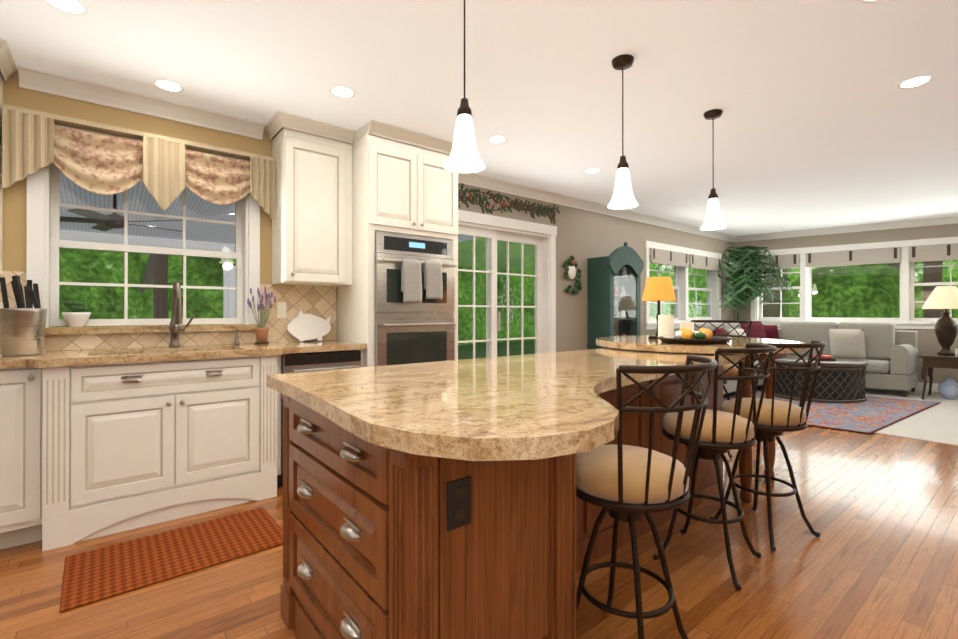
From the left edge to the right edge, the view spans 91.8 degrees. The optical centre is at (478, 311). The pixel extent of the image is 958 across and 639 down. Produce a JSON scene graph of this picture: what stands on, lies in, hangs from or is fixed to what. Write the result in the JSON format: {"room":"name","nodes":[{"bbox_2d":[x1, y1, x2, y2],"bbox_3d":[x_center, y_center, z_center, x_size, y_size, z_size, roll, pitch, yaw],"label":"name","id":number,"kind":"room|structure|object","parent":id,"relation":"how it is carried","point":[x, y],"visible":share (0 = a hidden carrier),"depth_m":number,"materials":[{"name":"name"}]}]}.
{"room":"kitchen","nodes":[
{"label":"kitchen","id":0,"kind":"room"},
{"bbox_2d":[2,69,787,351],"bbox_3d":[0.658,-0.095,5.304,15.263,2.500,0.177,0,0,-39],"label":"wall","id":1,"kind":"structure","parent":0,"point":[582,236],"depth_m":4.98,"materials":[{"name":"beige paint"}]},
{"bbox_2d":[0,39,16,274],"bbox_3d":[-2.808,-0.777,2.173,0.887,1.149,0.346,0,0,-39],"label":"upper cabinet","id":2,"kind":"object","parent":1,"relation":"attached to","point":[8,68],"visible":1,"depth_m":2.50,"materials":[{"name":"wood"}]},
{"bbox_2d":[2,104,274,219],"bbox_3d":[-2.026,-0.872,2.934,1.380,0.481,0.101,0,0,-39],"label":"valance curtain","id":3,"kind":"object","parent":1,"relation":"attached to","point":[166,169],"visible":1,"depth_m":2.84,"materials":[{"name":"beige fabric"}]},
{"bbox_2d":[26,162,259,327],"bbox_3d":[-2.118,-0.459,3.054,1.242,1.107,0.204,0,0,-39],"label":"kitchen window","id":4,"kind":"structure","parent":1,"relation":"in","point":[45,243],"depth_m":2.98,"materials":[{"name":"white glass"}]},
{"bbox_2d":[45,325,260,334],"bbox_3d":[-2.087,0.115,3.014,1.215,0.039,0.140,0,0,-39],"label":"window sill","id":5,"kind":"structure","parent":1,"relation":"attached to","point":[96,330],"depth_m":2.90,"materials":[{"name":"beige stone"}]},
{"bbox_2d":[61,300,91,326],"bbox_3d":[-2.394,0.012,2.764,0.136,0.165,0.136,0,0,-39],"label":"potted plant","id":6,"kind":"object","parent":5,"relation":"on","point":[77,316],"visible":1,"depth_m":2.73,"materials":[{"name":"ceramic"}]},
{"bbox_2d":[0,271,335,352],"bbox_3d":[-2.377,0.003,2.737,3.161,0.449,0.014,0,0,-39],"label":"backsplash","id":7,"kind":"structure","parent":1,"relation":"attached to","point":[293,300],"depth_m":3.29,"materials":[{"name":"tile"}]},
{"bbox_2d":[264,111,354,286],"bbox_3d":[-1.248,-0.774,3.429,0.553,1.149,0.346,0,0,-39],"label":"upper cabinet","id":8,"kind":"object","parent":1,"relation":"attached to","point":[312,234],"visible":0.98,"depth_m":3.32,"materials":[{"name":"wood"}]},
{"bbox_2d":[18,64,735,241],"bbox_3d":[1.101,-1.294,5.502,9.361,0.100,0.075,0,0,-39],"label":"crown molding","id":9,"kind":"structure","parent":1,"relation":"attached to","point":[40,80],"depth_m":3.12,"materials":[{"name":"white wood"}]},
{"bbox_2d":[458,210,556,359],"bbox_3d":[0.141,0.086,4.866,1.779,2.129,0.205,0,0,-39],"label":"door","id":10,"kind":"structure","parent":1,"relation":"in","point":[492,230],"depth_m":5.05,"materials":[{"name":"white wood"}]},
{"bbox_2d":[458,183,559,223],"bbox_3d":[0.224,-1.122,4.838,1.847,0.279,0.010,0,0,-39],"label":"garland","id":11,"kind":"object","parent":1,"relation":"attached to","point":[521,205],"visible":0.79,"depth_m":4.84,"materials":[{"name":"green plant"}]},
{"bbox_2d":[563,256,581,293],"bbox_3d":[1.105,-0.433,5.511,0.354,0.466,0.055,0,0,-39],"label":"wreath","id":12,"kind":"object","parent":1,"relation":"attached to","point":[571,268],"visible":1,"depth_m":5.50,"materials":[{"name":"green plant"}]},
{"bbox_2d":[645,241,721,329],"bbox_3d":[3.204,-0.366,7.326,2.348,1.252,0.221,0,0,-39],"label":"living room window","id":13,"kind":"structure","parent":1,"relation":"in","point":[681,288],"depth_m":7.32,"materials":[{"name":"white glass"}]},
{"bbox_2d":[650,248,720,270],"bbox_3d":[3.273,-0.789,7.242,2.149,0.212,0.042,0,0,-39],"label":"blind","id":14,"kind":"object","parent":13,"relation":"attached to","point":[667,257],"visible":1,"depth_m":7.10,"materials":[{"name":"white fabric"}]},
{"bbox_2d":[0,425,957,638],"bbox_3d":[0.997,1.174,0.939,8.670,0.060,7.397,0,0,-39],"label":"floor","id":15,"kind":"structure","parent":0,"point":[877,558],"depth_m":2.03,"materials":[{"name":"brown wood"}]},
{"bbox_2d":[0,367,55,548],"bbox_3d":[-2.482,0.709,2.325,0.485,0.878,0.512,0,0,-39],"label":"base cabinet","id":16,"kind":"object","parent":15,"relation":"on","point":[23,391],"depth_m":2.23,"materials":[{"name":"wood"}]},
{"bbox_2d":[0,340,366,368],"bbox_3d":[-2.131,0.248,2.538,3.036,0.040,0.624,0,0,-39],"label":"countertop","id":17,"kind":"structure","parent":16,"relation":"on","point":[50,359],"depth_m":2.68,"materials":[{"name":"beige stone"}]},
{"bbox_2d":[0,275,46,355],"bbox_3d":[-2.376,0.020,2.418,0.191,0.412,0.191,0,0,-39],"label":"knife block","id":18,"kind":"object","parent":17,"relation":"on","point":[22,330],"visible":0.98,"depth_m":2.37,"materials":[{"name":"silver metal"}]},
{"bbox_2d":[169,280,239,346],"bbox_3d":[-1.752,0.015,3.008,0.413,0.425,0.258,0,0,-39],"label":"gooseneck faucet","id":19,"kind":"object","parent":17,"relation":"on","point":[175,328],"visible":1,"depth_m":2.95,"materials":[{"name":"grey metal"}]},
{"bbox_2d":[247,286,275,343],"bbox_3d":[-1.546,0.024,3.304,0.174,0.409,0.136,0,0,-39],"label":"potted plant","id":20,"kind":"object","parent":17,"relation":"on","point":[261,334],"visible":0.98,"depth_m":3.27,"materials":[{"name":"purple plant"}]},
{"bbox_2d":[287,309,330,341],"bbox_3d":[-1.296,0.105,3.553,0.339,0.244,0.049,0,0,-39],"label":"board","id":21,"kind":"object","parent":17,"relation":"on","point":[301,326],"visible":0.96,"depth_m":3.54,"materials":[{"name":"white ceramic"}]},
{"bbox_2d":[36,378,279,551],"bbox_3d":[-1.854,0.816,2.781,1.066,0.665,0.588,0,0,-39],"label":"base cabinet","id":22,"kind":"object","parent":15,"relation":"on","point":[90,452],"depth_m":2.48,"materials":[{"name":"wood"}]},
{"bbox_2d":[59,507,282,611],"bbox_3d":[-1.424,1.141,2.232,0.869,0.011,0.525,0,0,-39],"label":"runner rug","id":23,"kind":"object","parent":15,"relation":"on","point":[95,575],"visible":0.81,"depth_m":2.16,"materials":[{"name":"orange fabric"}]},
{"bbox_2d":[260,355,282,485],"bbox_3d":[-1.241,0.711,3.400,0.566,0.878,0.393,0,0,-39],"label":"base cabinet","id":24,"kind":"object","parent":15,"relation":"on","point":[269,365],"depth_m":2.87,"materials":[{"name":"wood"}]},
{"bbox_2d":[281,350,360,472],"bbox_3d":[-1.067,0.659,3.158,0.527,0.762,0.198,0,0,-39],"label":"dishwasher","id":25,"kind":"object","parent":24,"relation":"in","point":[311,361],"visible":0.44,"depth_m":3.08,"materials":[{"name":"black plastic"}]},
{"bbox_2d":[337,120,457,366],"bbox_3d":[-0.616,-0.098,3.768,0.854,2.499,0.608,0,0,-39],"label":"tall cabinet","id":26,"kind":"object","parent":15,"relation":"on","point":[404,181],"visible":0.33,"depth_m":3.47,"materials":[{"name":"wood"}]},
{"bbox_2d":[375,231,455,365],"bbox_3d":[-0.603,0.076,3.706,0.704,1.314,0.572,0,0,-39],"label":"double wall oven","id":27,"kind":"object","parent":26,"relation":"in","point":[411,333],"visible":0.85,"depth_m":3.49,"materials":[{"name":"silver metal"}]},
{"bbox_2d":[401,259,421,302],"bbox_3d":[-0.500,-0.224,3.434,0.162,0.319,0.043,0,0,-39],"label":"towel","id":28,"kind":"object","parent":27,"relation":"hanging from","point":[411,281],"depth_m":3.41,"materials":[{"name":"beige fabric"}]},
{"bbox_2d":[424,261,442,298],"bbox_3d":[-0.352,-0.239,3.553,0.153,0.288,0.043,0,0,-39],"label":"towel","id":29,"kind":"object","parent":27,"relation":"hanging from","point":[433,284],"depth_m":3.53,"materials":[{"name":"beige fabric"}]},
{"bbox_2d":[272,347,802,638],"bbox_3d":[0.678,0.691,2.458,3.164,0.914,1.206,0,0,-39],"label":"kitchen island","id":30,"kind":"object","parent":15,"relation":"on","point":[434,500],"depth_m":1.30,"materials":[{"name":"brown wood"}]},
{"bbox_2d":[266,355,786,490],"bbox_3d":[0.605,0.260,2.051,2.644,0.043,1.271,0,0,-39],"label":"island countertop","id":31,"kind":"structure","parent":30,"relation":"on","point":[463,450],"depth_m":1.07,"materials":[{"name":"beige stone"}]},
{"bbox_2d":[596,335,805,354],"bbox_3d":[1.450,0.214,3.162,1.270,0.039,1.270,0,0,-39],"label":"island countertop","id":32,"kind":"structure","parent":30,"relation":"on","point":[641,340],"depth_m":2.80,"materials":[{"name":"beige stone"}]},
{"bbox_2d":[642,277,675,339],"bbox_3d":[1.257,-0.021,3.248,0.226,0.430,0.226,0,0,-39],"label":"lamp","id":33,"kind":"object","parent":32,"relation":"on","point":[658,289],"visible":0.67,"depth_m":3.18,"materials":[{"name":"yellow fabric"}]},
{"bbox_2d":[658,315,673,340],"bbox_3d":[1.237,0.105,3.072,0.097,0.178,0.081,0,0,18],"label":"pillar candle","id":34,"kind":"object","parent":32,"relation":"on","point":[665,326],"depth_m":3.04,"materials":[{"name":"white wax"}]},
{"bbox_2d":[680,322,693,331],"bbox_3d":[1.469,0.130,3.282,0.093,0.128,0.078,0,0,18],"label":"pillar candle","id":35,"kind":"object","parent":32,"relation":"on","point":[687,325],"depth_m":3.25,"materials":[{"name":"white wax"}]},
{"bbox_2d":[657,328,732,343],"bbox_3d":[1.351,0.150,2.914,0.516,0.088,0.413,0,0,-39],"label":"tray","id":36,"kind":"object","parent":32,"relation":"on","point":[689,336],"visible":0.98,"depth_m":2.80,"materials":[{"name":"black wood"}]},
{"bbox_2d":[587,242,643,349],"bbox_3d":[1.707,0.154,5.786,0.704,2.005,0.371,0,0,-39],"label":"tall cabinet","id":37,"kind":"object","parent":15,"relation":"on","point":[614,292],"visible":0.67,"depth_m":5.68,"materials":[{"name":"teal wood"}]},
{"bbox_2d":[576,354,717,638],"bbox_3d":[0.513,0.647,1.510,0.491,0.996,0.471,0,0,-39],"label":"stool","id":38,"kind":"object","parent":15,"relation":"on","point":[631,485],"visible":1,"depth_m":1.40,"materials":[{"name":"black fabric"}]},
{"bbox_2d":[653,343,776,589],"bbox_3d":[1.091,0.649,2.139,0.488,0.996,0.479,0,0,-39],"label":"stool","id":39,"kind":"object","parent":15,"relation":"on","point":[722,432],"visible":0.75,"depth_m":2.02,"materials":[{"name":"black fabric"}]},
{"bbox_2d":[691,320,751,457],"bbox_3d":[1.997,0.614,3.911,0.471,1.076,0.491,0,0,-39],"label":"stool","id":40,"kind":"object","parent":15,"relation":"on","point":[733,371],"visible":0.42,"depth_m":3.91,"materials":[{"name":"black metal"}]},
{"bbox_2d":[709,340,826,550],"bbox_3d":[1.493,0.650,2.415,0.490,0.996,0.494,0,0,-39],"label":"stool","id":41,"kind":"object","parent":15,"relation":"on","point":[777,419],"visible":0.83,"depth_m":2.31,"materials":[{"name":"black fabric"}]},
{"bbox_2d":[759,385,957,445],"bbox_3d":[6.941,1.184,5.724,6.593,0.064,7.397,0,0,-39],"label":"floor carpet","id":42,"kind":"object","parent":15,"relation":"on","point":[938,423],"depth_m":4.89,"materials":[{"name":"beige carpet"}]},
{"bbox_2d":[717,246,792,319],"bbox_3d":[4.510,0.021,7.654,1.025,2.271,0.930,0,0,-39],"label":"potted plant","id":43,"kind":"object","parent":42,"relation":"on","point":[744,284],"visible":0.98,"depth_m":7.71,"materials":[{"name":"plant"}]},
{"bbox_2d":[655,321,918,396],"bbox_3d":[4.310,0.643,6.415,3.287,0.994,2.150,0,0,-39],"label":"sectional sofa","id":44,"kind":"object","parent":42,"relation":"on","point":[887,352],"visible":0.46,"depth_m":6.60,"materials":[{"name":"grey fabric"}]},
{"bbox_2d":[723,386,940,433],"bbox_3d":[3.929,1.146,5.826,2.928,0.011,2.333,0,0,-39],"label":"oriental rug","id":45,"kind":"object","parent":42,"relation":"on","point":[871,414],"visible":0.46,"depth_m":5.28,"materials":[{"name":"multicoloured carpet"}]},
{"bbox_2d":[774,355,867,402],"bbox_3d":[4.513,0.860,6.206,1.056,0.557,1.013,0,0,-39],"label":"coffee table","id":46,"kind":"object","parent":45,"relation":"on","point":[839,380],"visible":0.81,"depth_m":5.85,"materials":[{"name":"brown wicker"}]},
{"bbox_2d":[919,353,957,399],"bbox_3d":[6.179,0.866,6.090,0.702,0.578,0.514,0,0,-39],"label":"end table","id":47,"kind":"object","parent":42,"relation":"on","point":[931,361],"visible":0.98,"depth_m":6.03,"materials":[{"name":"brown wood"}]},
{"bbox_2d":[922,286,957,355],"bbox_3d":[6.140,0.124,6.106,0.472,0.905,0.452,0,0,-39],"label":"table lamp","id":48,"kind":"object","parent":47,"relation":"on","point":[945,298],"visible":1,"depth_m":6.04,"materials":[{"name":"white fabric"}]},
{"bbox_2d":[938,378,957,398],"bbox_3d":[6.204,1.015,6.121,0.231,0.275,0.222,0,0,-39],"label":"vase","id":49,"kind":"object","parent":42,"relation":"on","point":[947,388],"visible":1,"depth_m":6.07,"materials":[{"name":"blue ceramic"}]},
{"bbox_2d":[0,0,957,235],"bbox_3d":[3.565,-1.391,3.013,15.262,0.080,7.397,0,0,-39],"label":"ceiling","id":50,"kind":"structure","parent":0,"point":[823,121],"depth_m":2.72,"materials":[{"name":"white paint"}]},
{"bbox_2d":[43,0,87,14],"bbox_3d":[-1.819,-1.351,2.040,0.154,0.003,0.154,0,0,24],"label":"recessed light","id":51,"kind":"object","parent":50,"relation":"in","point":[72,7],"depth_m":2.06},
{"bbox_2d":[153,80,183,91],"bbox_3d":[-1.858,-1.349,2.781,0.154,0.003,0.154,0,0,6],"label":"recessed light","id":52,"kind":"object","parent":50,"relation":"in","point":[169,86],"depth_m":2.78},
{"bbox_2d":[329,86,354,97],"bbox_3d":[-0.841,-1.349,2.860,0.154,0.003,0.154,0,0,6],"label":"recessed light","id":53,"kind":"object","parent":50,"relation":"in","point":[340,92],"depth_m":2.86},
{"bbox_2d":[444,0,484,172],"bbox_3d":[-0.057,-0.961,1.830,0.163,0.784,0.163,0,0,-39],"label":"pendant light","id":54,"kind":"object","parent":50,"relation":"hanging from","point":[464,157],"visible":1,"depth_m":1.80,"materials":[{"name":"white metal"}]},
{"bbox_2d":[488,136,506,142],"bbox_3d":[0.145,-1.347,3.641,0.154,0.003,0.154,0,0,6],"label":"recessed light","id":55,"kind":"object","parent":50,"relation":"in","point":[494,139],"depth_m":3.64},
{"bbox_2d":[584,169,600,172],"bbox_3d":[1.087,-1.345,4.445,0.154,0.003,0.154,0,0,42],"label":"recessed light","id":56,"kind":"object","parent":50,"relation":"in","point":[590,170],"depth_m":4.46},
{"bbox_2d":[607,54,638,208],"bbox_3d":[0.773,-0.959,2.498,0.163,0.784,0.163,0,0,-39],"label":"pendant light","id":57,"kind":"object","parent":50,"relation":"hanging from","point":[623,197],"visible":1,"depth_m":2.47,"materials":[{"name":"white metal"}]},
{"bbox_2d":[700,109,725,229],"bbox_3d":[1.590,-0.957,3.154,0.163,0.784,0.163,0,0,-39],"label":"pendant light","id":58,"kind":"object","parent":50,"relation":"hanging from","point":[713,220],"visible":1,"depth_m":3.13,"materials":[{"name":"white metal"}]},
{"bbox_2d":[858,0,880,2],"bbox_3d":[1.695,-1.351,1.956,0.154,0.003,0.154,0,0,24],"label":"recessed light","id":59,"kind":"object","parent":50,"relation":"in","point":[862,1],"depth_m":2.02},
{"bbox_2d":[897,76,932,88],"bbox_3d":[2.569,-1.349,2.737,0.154,0.003,0.154,0,0,24],"label":"recessed light","id":60,"kind":"object","parent":50,"relation":"in","point":[911,83],"depth_m":2.74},
{"bbox_2d":[733,223,957,383],"bbox_3d":[7.516,-0.093,6.071,7.440,2.500,0.176,0,0,39],"label":"wall","id":61,"kind":"structure","parent":0,"point":[928,342],"depth_m":7.00,"materials":[{"name":"beige paint"}]},
{"bbox_2d":[733,216,957,241],"bbox_3d":[7.419,-1.293,5.990,7.408,0.100,0.075,0,0,39],"label":"crown molding","id":62,"kind":"structure","parent":61,"relation":"attached to","point":[875,226],"depth_m":7.25,"materials":[{"name":"white paint"}]},
{"bbox_2d":[750,237,957,328],"bbox_3d":[6.413,-0.397,6.921,4.150,1.312,0.220,0,0,39],"label":"living room window","id":63,"kind":"structure","parent":61,"relation":"in","point":[906,320],"depth_m":7.21,"materials":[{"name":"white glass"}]},
{"bbox_2d":[756,254,799,269],"bbox_3d":[5.056,-0.835,7.864,0.614,0.234,0.042,0,0,39],"label":"blind","id":64,"kind":"object","parent":63,"relation":"attached to","point":[787,260],"depth_m":7.79,"materials":[{"name":"white fabric"}]},
{"bbox_2d":[805,247,900,266],"bbox_3d":[5.811,-0.837,7.263,1.155,0.234,0.042,0,0,39],"label":"blind","id":65,"kind":"object","parent":63,"relation":"attached to","point":[879,255],"depth_m":7.22,"materials":[{"name":"white fabric"}]},
{"bbox_2d":[909,243,957,261],"bbox_3d":[6.533,-0.838,6.688,0.496,0.233,0.042,0,0,39],"label":"blind","id":66,"kind":"object","parent":63,"relation":"attached to","point":[939,252],"depth_m":6.67,"materials":[{"name":"white fabric"}]},
{"bbox_2d":[910,382,938,391],"bbox_3d":[7.447,1.095,6.001,7.385,0.116,0.013,0,0,39],"label":"baseboard","id":67,"kind":"structure","parent":61,"relation":"attached to","point":[934,386],"depth_m":6.74,"materials":[{"name":"white paint"}]},
{"label":"outside","id":68,"kind":"structure","parent":0,"visible":0},
{"bbox_2d":[458,341,534,359],"bbox_3d":[3.476,1.208,4.666,28.388,0.090,24.284,0,0,-39],"label":"ground","id":69,"kind":"structure","parent":68,"point":[478,350],"depth_m":14.60,"materials":[{"name":"plant"}]},
{"bbox_2d":[223,262,235,317],"bbox_3d":[-1.951,0.087,7.822,3.986,2.149,1.148,0,0,-39],"label":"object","id":70,"kind":"object","parent":69,"relation":"on","point":[230,300],"depth_m":7.02,"materials":[{"name":"white wood"}]},
{"bbox_2d":[60,171,479,318],"bbox_3d":[-3.266,-0.096,4.686,8.879,2.500,3.751,0,0,-39],"label":"porch","id":71,"kind":"structure","parent":69,"relation":"on","point":[160,266],"depth_m":5.59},
{"bbox_2d":[60,194,182,231],"bbox_3d":[-3.462,-0.957,4.370,1.208,0.360,1.129,0,0,-39],"label":"fan","id":72,"kind":"object","parent":71,"relation":"hanging from","point":[100,217],"depth_m":4.28,"materials":[{"name":"black metal"}]},
{"bbox_2d":[53,254,957,345],"bbox_3d":[1.649,-1.206,6.999,21.592,6.294,16.086,0,0,-39],"label":"trees","id":73,"kind":"object","parent":69,"relation":"on","point":[462,332],"depth_m":8.50,"materials":[{"name":"green plant"}]},
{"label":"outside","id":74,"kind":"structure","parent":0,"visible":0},
{"bbox_2d":[59,237,957,343],"bbox_3d":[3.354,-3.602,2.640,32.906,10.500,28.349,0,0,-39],"label":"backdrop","id":75,"kind":"structure","parent":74,"point":[462,279],"depth_m":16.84,"materials":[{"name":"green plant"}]}
]}

